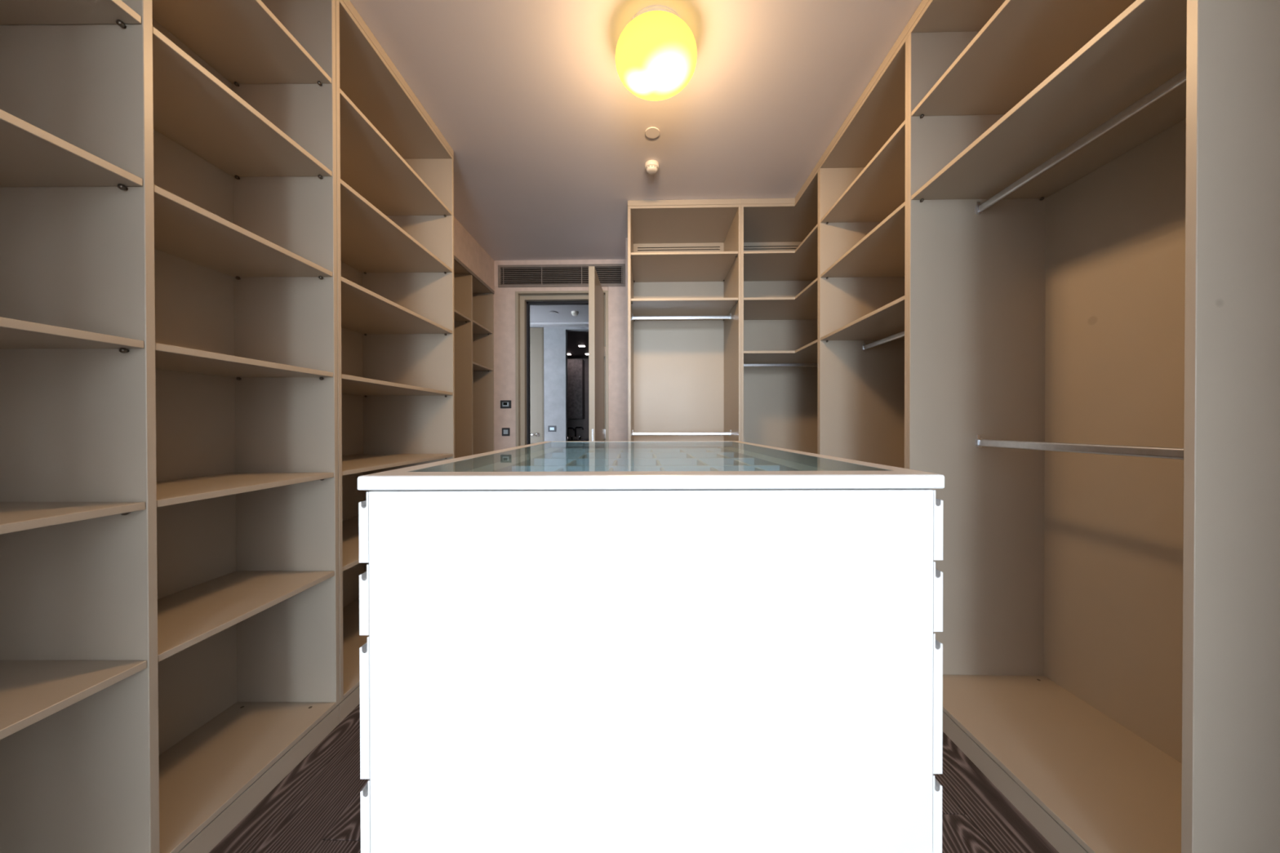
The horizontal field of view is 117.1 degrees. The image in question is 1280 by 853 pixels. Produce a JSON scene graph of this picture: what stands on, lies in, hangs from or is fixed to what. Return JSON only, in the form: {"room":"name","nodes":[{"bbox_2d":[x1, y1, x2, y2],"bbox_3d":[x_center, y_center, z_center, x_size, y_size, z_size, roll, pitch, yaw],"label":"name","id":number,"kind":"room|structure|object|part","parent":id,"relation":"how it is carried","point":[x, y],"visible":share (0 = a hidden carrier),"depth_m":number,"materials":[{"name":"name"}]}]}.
{"room":"walk-in closet","nodes":[
{"label":"walk-in closet","id":0,"kind":"room"},
{"bbox_2d":[453,216,494,291],"bbox_3d":[-1.951,-0.264,-1.059,0.812,2.858,10.460,0,0,0],"label":"wall","id":1,"kind":"structure","parent":0,"point":[467,249],"depth_m":3.56,"materials":[{"name":"paint"}]},
{"bbox_2d":[529,301,588,322],"bbox_3d":[-0.990,-1.528,5.015,4.600,0.100,1.600,0,0,1],"label":"ceiling","id":2,"kind":"structure","parent":0,"point":[538,313],"depth_m":5.13,"materials":[{"name":"paint"}]},
{"bbox_2d":[549,311,558,314],"bbox_3d":[-1.118,-1.472,5.069,0.120,0.012,0.120,0,0,1],"label":"sprinkler cover","id":3,"kind":"object","parent":2,"relation":"attached to","point":[552,312],"visible":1,"depth_m":5.06,"materials":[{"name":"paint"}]},
{"bbox_2d":[571,311,578,315],"bbox_3d":[-0.839,-1.452,5.042,0.094,0.051,0.094,0,0,1],"label":"smoke detector","id":4,"kind":"object","parent":2,"relation":"attached to","point":[573,313],"visible":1,"depth_m":5.01,"materials":[{"name":"beige plastic"}]},
{"bbox_2d":[493,259,626,450],"bbox_3d":[-1.158,-0.295,4.145,2.500,2.858,0.160,0,0,1],"label":"wall","id":5,"kind":"structure","parent":0,"point":[504,297],"depth_m":4.07,"materials":[{"name":"beige paint"}]},
{"bbox_3d":[-1.938,-1.583,4.155,0.943,0.280,0.160,0,0,1],"label":"wall panel","id":6,"kind":"part","parent":5,"relation":"part of","materials":[{"name":"beige paint"}]},
{"bbox_3d":[-1.846,-0.156,4.162,1.123,2.582,0.160,0,0,1],"label":"wall panel","id":7,"kind":"part","parent":5,"relation":"part of","materials":[{"name":"beige paint"}]},
{"bbox_2d":[500,400,511,408],"bbox_3d":[-1.395,-0.231,4.064,0.113,0.083,0.013,0,0,1],"label":"thermostat","id":8,"kind":"object","parent":5,"relation":"attached to","point":[504,403],"visible":1,"depth_m":4.06,"materials":[{"name":"plastic"}]},
{"bbox_2d":[502,427,510,435],"bbox_3d":[-1.394,0.057,4.066,0.083,0.084,0.012,0,0,1],"label":"light switch","id":9,"kind":"object","parent":5,"relation":"attached to","point":[505,431],"visible":1,"depth_m":4.06,"materials":[{"name":"plastic"}]},
{"bbox_2d":[497,263,625,287],"bbox_3d":[-0.811,-1.559,4.059,1.320,0.229,0.042,0,0,1],"label":"air vent","id":10,"kind":"object","parent":5,"relation":"in","point":[621,266],"visible":1,"depth_m":4.05,"materials":[{"name":"brown metal"}]},
{"bbox_3d":[-1.458,-1.558,4.074,0.026,0.177,0.042,0,0,1],"label":"frame","id":11,"kind":"part","parent":10,"relation":"part of","materials":[{"name":"brown metal"}]},
{"bbox_3d":[-0.812,-1.660,4.059,1.320,0.026,0.042,0,0,1],"label":"frame","id":12,"kind":"part","parent":10,"relation":"part of","materials":[{"name":"brown metal"}]},
{"bbox_3d":[-0.811,-1.457,4.060,1.320,0.026,0.042,0,0,1],"label":"frame","id":13,"kind":"part","parent":10,"relation":"part of","materials":[{"name":"brown metal"}]},
{"bbox_3d":[-0.165,-1.560,4.045,0.026,0.177,0.042,0,0,1],"label":"frame","id":14,"kind":"part","parent":10,"relation":"part of","materials":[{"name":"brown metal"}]},
{"bbox_3d":[-0.810,-1.698,4.129,1.320,0.054,0.160,0,0,1],"label":"wall panel","id":15,"kind":"part","parent":5,"relation":"part of","materials":[{"name":"beige paint"}]},
{"bbox_2d":[515,266,608,446],"bbox_3d":[-0.814,-0.132,3.787,0.965,2.534,0.884,0,0,1],"label":"door","id":16,"kind":"structure","parent":5,"relation":"in","point":[597,299],"depth_m":4.04,"materials":[{"name":"beige paint"}]},
{"bbox_3d":[-1.275,-0.133,4.090,0.030,2.534,0.067,0,0,1],"label":"frame","id":17,"kind":"part","parent":16,"relation":"part of","materials":[{"name":"brown paint"}]},
{"bbox_3d":[-0.809,-1.389,4.073,0.905,0.022,0.067,0,0,1],"label":"frame","id":18,"kind":"part","parent":16,"relation":"part of","materials":[{"name":"brown paint"}]},
{"bbox_3d":[-0.340,-0.134,4.069,0.030,2.534,0.067,0,0,1],"label":"frame","id":19,"kind":"part","parent":16,"relation":"part of","materials":[{"name":"brown paint"}]},
{"bbox_3d":[-0.808,-1.423,4.131,0.965,0.052,0.160,0,0,1],"label":"wall panel","id":20,"kind":"part","parent":5,"relation":"part of","materials":[{"name":"beige paint"}]},
{"bbox_3d":[-0.118,-0.159,4.123,0.420,2.582,0.160,0,0,1],"label":"wall panel","id":21,"kind":"part","parent":5,"relation":"part of","materials":[{"name":"beige paint"}]},
{"bbox_3d":[-0.032,-1.586,4.113,0.243,0.280,0.160,0,0,1],"label":"wall panel","id":22,"kind":"part","parent":5,"relation":"part of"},
{"bbox_2d":[543,326,588,441],"bbox_3d":[-0.971,-0.179,5.782,4.600,2.606,0.120,0,0,1],"label":"wall","id":23,"kind":"structure","parent":0,"point":[555,339],"depth_m":5.73,"materials":[{"name":"grey paint"}]},
{"bbox_2d":[529,327,543,444],"bbox_3d":[-1.811,-0.163,5.737,0.803,2.576,0.109,0,0,1],"label":"door","id":24,"kind":"structure","parent":23,"relation":"in","point":[536,334],"depth_m":5.74,"materials":[{"name":"beige wood"}]},
{"bbox_3d":[-1.416,-0.163,5.754,0.014,2.576,0.056,0,0,1],"label":"frame","id":25,"kind":"part","parent":24,"relation":"part of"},
{"bbox_2d":[547,426,555,431],"bbox_3d":[-1.286,0.033,5.724,0.118,0.088,0.012,0,0,1],"label":"wall socket","id":26,"kind":"object","parent":23,"relation":"attached to","point":[550,428],"visible":1,"depth_m":5.72,"materials":[{"name":"plastic"}]},
{"bbox_3d":[-1.245,-0.179,5.788,0.322,2.606,0.120,0,0,1],"label":"wall panel","id":27,"kind":"part","parent":23,"relation":"part of","materials":[{"name":"grey paint"}]},
{"bbox_2d":[529,322,588,327],"bbox_3d":[-0.976,-1.468,5.637,4.400,0.026,0.155,0,0,1],"label":"trim","id":28,"kind":"structure","parent":23,"relation":"attached to","point":[531,324],"depth_m":5.58,"materials":[{"name":"paint"}]},
{"bbox_3d":[-0.705,-1.451,5.769,0.763,0.062,0.120,0,0,1],"label":"wall panel","id":29,"kind":"part","parent":23,"relation":"part of","materials":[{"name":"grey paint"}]},
{"bbox_2d":[567,358,588,439],"bbox_3d":[-0.813,-0.169,8.370,3.200,2.556,0.100,0,0,1],"label":"wall","id":30,"kind":"structure","parent":0,"point":[571,423],"depth_m":8.33,"materials":[{"name":"black paint"}]},
{"bbox_2d":[567,359,584,418],"bbox_3d":[-1.523,-0.776,8.181,0.691,1.229,0.298,0,0,1],"label":"upper cabinet","id":31,"kind":"object","parent":30,"relation":"attached to","point":[575,367],"visible":0.46,"depth_m":8.03,"materials":[{"name":"black wood"}]},
{"bbox_2d":[567,439,588,441],"bbox_3d":[-1.269,0.510,8.057,1.700,0.490,0.548,0,0,1],"label":"countertop","id":32,"kind":"structure","parent":30,"relation":"attached to","point":[568,440],"depth_m":7.78,"materials":[{"name":"black stone"}]},
{"bbox_2d":[567,427,574,439],"bbox_3d":[-1.464,0.141,8.025,0.255,0.248,0.074,0,0,1],"label":"faucet","id":33,"kind":"object","parent":32,"relation":"on","point":[567,428],"visible":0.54,"depth_m":8.00,"materials":[{"name":"black metal"}]},
{"bbox_2d":[569,426,583,439],"bbox_3d":[-1.281,0.134,7.941,0.280,0.263,0.074,0,0,1],"label":"faucet","id":34,"kind":"object","parent":32,"relation":"on","point":[571,437],"visible":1,"depth_m":7.92,"materials":[{"name":"black metal"}]},
{"bbox_3d":[-1.232,0.134,7.931,0.182,0.263,0.028,0,0,1],"label":"spout","id":35,"kind":"part","parent":34,"relation":"part of","materials":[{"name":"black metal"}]},
{"bbox_2d":[567,331,588,358],"bbox_3d":[-0.843,-1.490,7.122,3.200,0.100,2.580,0,0,1],"label":"ceiling","id":36,"kind":"structure","parent":0,"point":[575,339],"depth_m":6.83,"materials":[{"name":"black paint"}]},
{"bbox_2d":[208,703,1058,852],"bbox_3d":[-0.347,1.223,-1.040,4.550,0.120,10.490,0,0,1],"label":"floor","id":37,"kind":"structure","parent":0,"point":[315,808],"depth_m":1.17,"materials":[{"name":"brown wood"}]},
{"bbox_2d":[0,0,339,852],"bbox_3d":[-1.361,-0.276,0.918,0.392,2.857,1.172,0,0,0],"label":"shelving unit","id":38,"kind":"object","parent":37,"relation":"on","point":[170,639],"visible":1,"depth_m":1.03,"materials":[{"name":"beige laminate"}]},
{"bbox_3d":[-1.358,-0.950,0.632,0.378,0.018,0.571,0,0,0],"label":"shelf","id":39,"kind":"part","parent":38,"relation":"part of","materials":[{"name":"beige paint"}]},
{"bbox_3d":[-1.358,-0.571,0.634,0.378,0.018,0.571,0,0,0],"label":"shelf","id":40,"kind":"part","parent":38,"relation":"part of","materials":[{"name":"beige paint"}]},
{"bbox_3d":[-1.357,-0.191,0.637,0.378,0.018,0.571,0,0,0],"label":"shelf","id":41,"kind":"part","parent":38,"relation":"part of","materials":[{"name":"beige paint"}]},
{"bbox_3d":[-1.357,0.189,0.639,0.378,0.018,0.571,0,0,0],"label":"shelf","id":42,"kind":"part","parent":38,"relation":"part of","materials":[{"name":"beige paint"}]},
{"bbox_3d":[-1.356,0.564,0.641,0.378,0.018,0.571,0,0,0],"label":"shelf","id":43,"kind":"part","parent":38,"relation":"part of","materials":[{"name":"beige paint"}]},
{"bbox_3d":[-1.551,-0.284,0.919,0.012,2.715,1.136,0,0,0],"label":"panel","id":44,"kind":"part","parent":38,"relation":"part of","materials":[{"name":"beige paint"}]},
{"bbox_3d":[-1.355,-1.303,1.208,0.378,0.018,0.543,0,0,0],"label":"shelf","id":45,"kind":"part","parent":38,"relation":"part of","materials":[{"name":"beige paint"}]},
{"bbox_3d":[-1.355,-0.953,1.210,0.378,0.018,0.543,0,0,0],"label":"shelf","id":46,"kind":"part","parent":38,"relation":"part of","materials":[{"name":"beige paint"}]},
{"bbox_3d":[-1.354,-0.574,1.212,0.378,0.018,0.543,0,0,0],"label":"shelf","id":47,"kind":"part","parent":38,"relation":"part of","materials":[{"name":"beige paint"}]},
{"bbox_3d":[-1.353,-0.194,1.214,0.378,0.018,0.543,0,0,0],"label":"shelf","id":48,"kind":"part","parent":38,"relation":"part of","materials":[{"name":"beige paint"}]},
{"bbox_3d":[-1.353,0.186,1.216,0.378,0.018,0.543,0,0,0],"label":"shelf","id":49,"kind":"part","parent":38,"relation":"part of","materials":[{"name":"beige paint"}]},
{"bbox_3d":[-1.352,0.561,1.219,0.378,0.018,0.543,0,0,0],"label":"shelf","id":50,"kind":"part","parent":38,"relation":"part of","materials":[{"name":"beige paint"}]},
{"bbox_3d":[-1.359,1.064,0.926,0.392,0.018,1.136,0,0,0],"label":"panel","id":51,"kind":"part","parent":38,"relation":"part of","materials":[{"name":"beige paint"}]},
{"bbox_3d":[-1.357,-0.288,1.495,0.392,2.715,0.018,0,0,0],"label":"panel","id":52,"kind":"part","parent":38,"relation":"part of","materials":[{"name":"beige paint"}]},
{"bbox_2d":[335,0,454,723],"bbox_3d":[-1.444,-0.282,1.972,0.572,2.857,0.932,0,0,0],"label":"shelving unit","id":53,"kind":"object","parent":37,"relation":"on","point":[395,166],"visible":0.43,"depth_m":2.22,"materials":[{"name":"beige laminate"}]},
{"bbox_3d":[-1.447,-0.288,1.515,0.572,2.715,0.018,0,0,0],"label":"panel","id":54,"kind":"part","parent":53,"relation":"part of","materials":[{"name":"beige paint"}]},
{"bbox_3d":[-1.438,0.556,1.977,0.558,0.018,0.895,0,0,0],"label":"shelf","id":55,"kind":"part","parent":53,"relation":"part of","materials":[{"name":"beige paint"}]},
{"bbox_3d":[-1.724,-0.290,1.974,0.012,2.715,0.896,0,0,0],"label":"panel","id":56,"kind":"part","parent":53,"relation":"part of","materials":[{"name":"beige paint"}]},
{"bbox_3d":[-1.442,1.058,1.980,0.572,0.018,0.896,0,0,0],"label":"panel","id":57,"kind":"part","parent":53,"relation":"part of","materials":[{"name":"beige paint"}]},
{"bbox_3d":[-1.440,-1.307,1.966,0.558,0.018,0.895,0,0,0],"label":"shelf","id":58,"kind":"part","parent":53,"relation":"part of","materials":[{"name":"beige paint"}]},
{"bbox_3d":[-1.446,-1.658,1.964,0.572,0.020,0.932,0,0,0],"label":"panel","id":59,"kind":"part","parent":53,"relation":"part of","materials":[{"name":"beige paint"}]},
{"bbox_3d":[-1.440,-0.957,1.968,0.558,0.018,0.895,0,0,0],"label":"shelf","id":60,"kind":"part","parent":53,"relation":"part of","materials":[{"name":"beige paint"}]},
{"bbox_3d":[-1.439,-0.578,1.970,0.558,0.018,0.895,0,0,0],"label":"shelf","id":61,"kind":"part","parent":53,"relation":"part of","materials":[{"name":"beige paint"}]},
{"bbox_3d":[-1.439,-0.198,1.973,0.558,0.018,0.895,0,0,0],"label":"shelf","id":62,"kind":"part","parent":53,"relation":"part of","materials":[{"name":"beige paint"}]},
{"bbox_3d":[-1.438,0.181,1.975,0.558,0.018,0.895,0,0,0],"label":"shelf","id":63,"kind":"part","parent":53,"relation":"part of","materials":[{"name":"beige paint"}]},
{"bbox_3d":[-1.210,-1.690,1.963,0.100,0.040,0.932,0,0,0],"label":"cornice","id":64,"kind":"part","parent":53,"relation":"part of","materials":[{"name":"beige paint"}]},
{"bbox_3d":[-1.441,-0.293,2.429,0.572,2.715,0.018,0,0,0],"label":"panel","id":65,"kind":"part","parent":53,"relation":"part of","materials":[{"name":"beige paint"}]},
{"bbox_2d":[453,255,494,457],"bbox_3d":[-1.821,-0.129,3.262,0.617,2.538,1.623,0,0,0],"label":"shelving","id":66,"kind":"object","parent":37,"relation":"on","point":[473,300],"visible":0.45,"depth_m":3.60,"materials":[{"name":"beige laminate"}]},
{"bbox_3d":[-1.825,-0.956,3.002,0.590,0.018,1.075,0,0,0],"label":"shelf","id":67,"kind":"part","parent":66,"relation":"part of","materials":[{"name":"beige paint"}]},
{"bbox_3d":[-1.829,-1.387,3.255,0.605,0.018,1.623,0,0,0],"label":"panel","id":68,"kind":"part","parent":66,"relation":"part of","materials":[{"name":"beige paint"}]},
{"bbox_3d":[-1.819,-0.584,3.811,0.590,0.018,0.482,0,0,0],"label":"shelf","id":69,"kind":"part","parent":66,"relation":"part of","materials":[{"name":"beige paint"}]},
{"bbox_3d":[-1.820,-0.966,3.809,0.590,0.018,0.482,0,0,0],"label":"shelf","id":70,"kind":"part","parent":66,"relation":"part of","materials":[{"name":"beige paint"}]},
{"bbox_3d":[-1.822,-0.124,4.065,0.605,2.518,0.018,0,0,0],"label":"panel","id":71,"kind":"part","parent":66,"relation":"part of","materials":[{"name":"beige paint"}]},
{"bbox_2d":[357,440,944,852],"bbox_3d":[0.014,0.608,1.128,0.840,1.083,1.131,0,0,0],"label":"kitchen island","id":72,"kind":"object","parent":37,"relation":"on","point":[624,646],"visible":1,"depth_m":0.56,"materials":[{"name":"white laminate"}]},
{"bbox_3d":[-0.397,0.246,0.840,0.014,0.102,0.562,0,0,0],"label":"drawer","id":73,"kind":"part","parent":72,"relation":"part of","materials":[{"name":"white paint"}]},
{"bbox_3d":[-0.397,0.402,0.841,0.014,0.204,0.562,0,0,0],"label":"drawer","id":74,"kind":"part","parent":72,"relation":"part of","materials":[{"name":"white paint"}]},
{"bbox_3d":[-0.397,0.142,0.840,0.014,0.102,0.562,0,0,0],"label":"drawer","id":75,"kind":"part","parent":72,"relation":"part of","materials":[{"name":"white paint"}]},
{"bbox_3d":[-0.397,0.609,0.842,0.014,0.205,0.562,0,0,0],"label":"drawer","id":76,"kind":"part","parent":72,"relation":"part of","materials":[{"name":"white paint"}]},
{"bbox_3d":[0.014,0.077,1.125,0.840,0.020,1.131,0,0,0],"label":"frame","id":77,"kind":"part","parent":72,"relation":"part of","materials":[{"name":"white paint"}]},
{"bbox_3d":[0.013,0.070,1.124,0.758,0.006,1.033,0,0,0],"label":"glass pane","id":78,"kind":"part","parent":72,"relation":"part of","materials":[{"name":"clear glass"}]},
{"bbox_3d":[0.429,0.141,0.847,0.014,0.102,0.562,0,0,0],"label":"drawer","id":79,"kind":"part","parent":72,"relation":"part of","materials":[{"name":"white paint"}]},
{"bbox_3d":[0.430,0.608,0.850,0.014,0.205,0.562,0,0,0],"label":"drawer","id":80,"kind":"part","parent":72,"relation":"part of","materials":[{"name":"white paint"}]},
{"bbox_3d":[0.430,0.401,0.848,0.014,0.204,0.562,0,0,0],"label":"drawer","id":81,"kind":"part","parent":72,"relation":"part of","materials":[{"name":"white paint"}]},
{"bbox_3d":[0.430,0.245,0.847,0.014,0.102,0.562,0,0,0],"label":"drawer","id":82,"kind":"part","parent":72,"relation":"part of","materials":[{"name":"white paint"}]},
{"bbox_2d":[627,199,741,441],"bbox_3d":[0.343,-0.292,3.267,0.857,2.857,0.593,0,0,1],"label":"wardrobe","id":83,"kind":"object","parent":37,"relation":"on","point":[684,256],"visible":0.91,"depth_m":3.46,"materials":[{"name":"beige laminate"}]},
{"bbox_3d":[-0.074,-0.260,3.276,0.022,2.795,0.593,0,0,1],"label":"panel","id":84,"kind":"part","parent":83,"relation":"part of","materials":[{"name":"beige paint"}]},
{"bbox_3d":[0.351,-0.263,3.558,0.816,2.637,0.012,0,0,1],"label":"panel","id":85,"kind":"part","parent":83,"relation":"part of","materials":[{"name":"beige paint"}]},
{"bbox_3d":[0.345,0.061,3.253,0.812,0.030,0.015,0,0,1],"label":"hanging rail","id":86,"kind":"part","parent":83,"relation":"part of","materials":[{"name":"metal"}]},
{"bbox_3d":[0.344,-0.903,3.248,0.812,0.030,0.015,0,0,1],"label":"hanging rail","id":87,"kind":"part","parent":83,"relation":"part of","materials":[{"name":"metal"}]},
{"bbox_3d":[0.341,-1.668,3.259,0.857,0.020,0.593,0,0,1],"label":"panel","id":88,"kind":"part","parent":83,"relation":"part of","materials":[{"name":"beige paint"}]},
{"bbox_2d":[631,251,737,282],"bbox_3d":[0.343,-1.317,3.256,0.814,0.018,0.578,0,0,1],"label":"shelf","id":89,"kind":"object","parent":83,"relation":"attached to","point":[690,266],"depth_m":3.20,"materials":[{"name":"beige laminate"}]},
{"bbox_3d":[0.336,-1.698,3.012,0.857,0.040,0.100,0,0,1],"label":"cornice","id":90,"kind":"part","parent":83,"relation":"part of","materials":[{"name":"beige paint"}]},
{"bbox_2d":[631,297,738,320],"bbox_3d":[0.344,-0.967,3.258,0.814,0.018,0.578,0,0,1],"label":"shelf","id":91,"kind":"object","parent":83,"relation":"attached to","point":[657,306],"depth_m":3.14,"materials":[{"name":"beige laminate"}]},
{"bbox_3d":[0.762,-0.261,3.258,0.019,2.795,0.593,0,0,1],"label":"panel","id":92,"kind":"part","parent":83,"relation":"part of","materials":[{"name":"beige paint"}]},
{"bbox_2d":[741,161,818,453],"bbox_3d":[1.252,-0.292,3.037,0.968,2.857,1.012,0,0,1],"label":"wardrobe","id":93,"kind":"object","parent":37,"relation":"on","point":[780,281],"visible":0.34,"depth_m":3.49,"materials":[{"name":"beige laminate"}]},
{"bbox_3d":[0.782,-0.262,3.257,0.019,2.795,0.593,0,0,1],"label":"panel","id":94,"kind":"part","parent":93,"relation":"part of","materials":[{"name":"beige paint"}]},
{"bbox_3d":[1.015,-1.699,2.997,0.500,0.040,0.100,0,0,1],"label":"cornice","id":95,"kind":"part","parent":93,"relation":"part of","materials":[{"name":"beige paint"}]},
{"bbox_3d":[1.243,-1.668,3.023,0.956,0.020,0.999,0,0,1],"label":"panel","id":96,"kind":"part","parent":93,"relation":"part of","materials":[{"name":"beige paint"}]},
{"bbox_2d":[743,339,817,363],"bbox_3d":[1.255,-0.564,3.038,0.937,0.018,0.981,0,0,1],"label":"shelf","id":97,"kind":"object","parent":93,"relation":"attached to","point":[807,353],"depth_m":3.09,"materials":[{"name":"beige laminate"}]},
{"bbox_3d":[1.259,-0.508,3.230,0.932,0.030,0.015,0,0,1],"label":"hanging rail","id":98,"kind":"part","parent":93,"relation":"part of","materials":[{"name":"metal"}]},
{"bbox_2d":[743,277,817,319],"bbox_3d":[1.254,-0.968,3.036,0.937,0.018,0.981,0,0,1],"label":"shelf","id":99,"kind":"object","parent":93,"relation":"attached to","point":[804,306],"depth_m":3.15,"materials":[{"name":"beige laminate"}]},
{"bbox_2d":[743,223,817,281],"bbox_3d":[1.254,-1.317,3.034,0.937,0.018,0.981,0,0,1],"label":"shelf","id":100,"kind":"object","parent":93,"relation":"attached to","point":[800,264],"depth_m":3.15,"materials":[{"name":"beige laminate"}]},
{"bbox_3d":[1.272,-0.265,3.537,0.950,2.637,0.012,0,0,1],"label":"panel","id":101,"kind":"part","parent":93,"relation":"part of","materials":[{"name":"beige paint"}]},
{"bbox_3d":[1.209,-1.698,2.733,0.100,0.040,0.418,0,0,1],"label":"cornice","id":102,"kind":"part","parent":93,"relation":"part of","materials":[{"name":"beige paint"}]},
{"bbox_3d":[1.441,-0.258,2.536,0.568,2.795,0.018,0,0,1],"label":"panel","id":103,"kind":"part","parent":93,"relation":"part of","materials":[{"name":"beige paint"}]},
{"bbox_2d":[818,22,908,468],"bbox_3d":[1.431,-0.287,2.092,0.568,2.857,0.867,0,0,1],"label":"wardrobe","id":104,"kind":"object","parent":37,"relation":"on","point":[863,171],"visible":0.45,"depth_m":2.50,"materials":[{"name":"beige laminate"}]},
{"bbox_3d":[1.440,-0.298,2.517,0.568,2.715,0.018,0,0,1],"label":"panel","id":105,"kind":"part","parent":104,"relation":"part of","materials":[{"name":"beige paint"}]},
{"bbox_2d":[820,295,904,340],"bbox_3d":[1.425,-0.559,2.091,0.554,0.018,0.829,0,0,1],"label":"shelf","id":106,"kind":"object","parent":104,"relation":"attached to","point":[888,320],"depth_m":2.15,"materials":[{"name":"beige laminate"}]},
{"bbox_2d":[820,201,905,277],"bbox_3d":[1.425,-0.962,2.088,0.554,0.018,0.829,0,0,1],"label":"shelf","id":107,"kind":"object","parent":104,"relation":"attached to","point":[880,253],"depth_m":2.18,"materials":[{"name":"beige laminate"}]},
{"bbox_2d":[820,120,905,222],"bbox_3d":[1.424,-1.312,2.087,0.554,0.018,0.829,0,0,1],"label":"shelf","id":108,"kind":"object","parent":104,"relation":"attached to","point":[879,189],"depth_m":2.16,"materials":[{"name":"beige laminate"}]},
{"bbox_3d":[1.429,-1.663,2.084,0.568,0.020,0.867,0,0,1],"label":"panel","id":109,"kind":"part","parent":104,"relation":"part of","materials":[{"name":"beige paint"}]},
{"bbox_3d":[1.195,-1.694,2.089,0.100,0.040,0.867,0,0,1],"label":"cornice","id":110,"kind":"part","parent":104,"relation":"part of","materials":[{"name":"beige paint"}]},
{"bbox_3d":[1.425,-0.501,2.091,0.015,0.030,0.827,0,0,1],"label":"hanging rail","id":111,"kind":"part","parent":104,"relation":"part of","materials":[{"name":"metal"}]},
{"bbox_3d":[1.421,-0.293,1.668,0.568,2.715,0.018,0,0,1],"label":"panel","id":112,"kind":"part","parent":104,"relation":"part of","materials":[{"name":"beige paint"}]},
{"bbox_2d":[906,0,1279,852],"bbox_3d":[1.411,-0.281,1.219,0.568,2.857,0.880,0,0,1],"label":"wardrobe","id":113,"kind":"object","parent":37,"relation":"on","point":[1094,185],"visible":0.89,"depth_m":1.30,"materials":[{"name":"beige paint"}]},
{"bbox_3d":[1.175,-1.689,1.216,0.100,0.040,0.880,0,0,1],"label":"cornice","id":114,"kind":"part","parent":113,"relation":"part of","materials":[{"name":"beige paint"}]},
{"bbox_3d":[1.409,-1.658,1.211,0.568,0.020,0.880,0,0,1],"label":"panel","id":115,"kind":"part","parent":113,"relation":"part of","materials":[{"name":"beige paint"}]},
{"bbox_3d":[1.421,-0.293,1.649,0.568,2.715,0.018,0,0,1],"label":"panel","id":116,"kind":"part","parent":113,"relation":"part of","materials":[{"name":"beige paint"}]},
{"bbox_2d":[911,0,1136,115],"bbox_3d":[1.405,-1.307,1.213,0.554,0.018,0.842,0,0,1],"label":"shelf","id":117,"kind":"object","parent":113,"relation":"attached to","point":[1024,42],"depth_m":1.36,"materials":[{"name":"beige laminate"}]},
{"bbox_2d":[911,0,1186,199],"bbox_3d":[1.405,-0.957,1.215,0.554,0.018,0.842,0,0,1],"label":"shelf","id":118,"kind":"object","parent":113,"relation":"attached to","point":[1144,47],"depth_m":1.20,"materials":[{"name":"beige laminate"}]},
{"bbox_3d":[1.413,1.058,1.227,0.568,0.018,0.844,0,0,1],"label":"panel","id":119,"kind":"part","parent":113,"relation":"part of","materials":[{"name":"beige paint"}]},
{"bbox_3d":[1.410,0.070,1.221,0.015,0.030,0.840,0,0,1],"label":"hanging rail","id":120,"kind":"part","parent":113,"relation":"part of","materials":[{"name":"metal"}]},
{"bbox_3d":[1.404,-0.902,1.215,0.015,0.030,0.840,0,0,1],"label":"hanging rail","id":121,"kind":"part","parent":113,"relation":"part of","materials":[{"name":"metal"}]},
{"bbox_3d":[1.689,-0.291,1.213,0.012,2.715,0.844,0,0,1],"label":"panel","id":122,"kind":"part","parent":113,"relation":"part of","materials":[{"name":"beige paint"}]},
{"bbox_3d":[1.402,-0.248,0.788,0.568,2.795,0.018,0,0,1],"label":"panel","id":123,"kind":"part","parent":113,"relation":"part of","materials":[{"name":"beige paint"}]},
{"bbox_2d":[350,0,922,260],"bbox_3d":[-0.352,-1.755,-1.083,4.550,0.120,10.440,0,0,1],"label":"ceiling","id":124,"kind":"structure","parent":0,"point":[551,148],"depth_m":2.07,"materials":[{"name":"paint"}]},
{"bbox_2d":[644,160,658,174],"bbox_3d":[0.078,-1.691,2.564,0.094,0.051,0.094,0,0,1],"label":"smoke detector","id":125,"kind":"object","parent":124,"relation":"attached to","point":[651,166],"visible":1,"depth_m":2.54,"materials":[{"name":"beige plastic"}]},
{"bbox_2d":[644,127,659,138],"bbox_3d":[0.073,-1.712,2.280,0.085,0.006,0.085,0,0,1],"label":"sprinkler cover","id":126,"kind":"object","parent":124,"relation":"attached to","point":[651,132],"visible":1,"depth_m":2.27,"materials":[{"name":"paint"}]},
{"bbox_2d":[615,4,697,101],"bbox_3d":[0.070,-1.614,1.714,0.356,0.195,0.356,0,0,1],"label":"ceiling lamp","id":127,"kind":"object","parent":124,"relation":"attached to","point":[656,51],"visible":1,"depth_m":1.62,"materials":[{"name":"glass"}]},
{"bbox_2d":[626,237,781,440],"bbox_3d":[0.932,-0.297,3.867,2.108,2.858,0.622,0,0,1],"label":"wall","id":128,"kind":"structure","parent":0,"point":[626,237],"depth_m":3.58,"materials":[{"name":"beige paint"}]}
]}

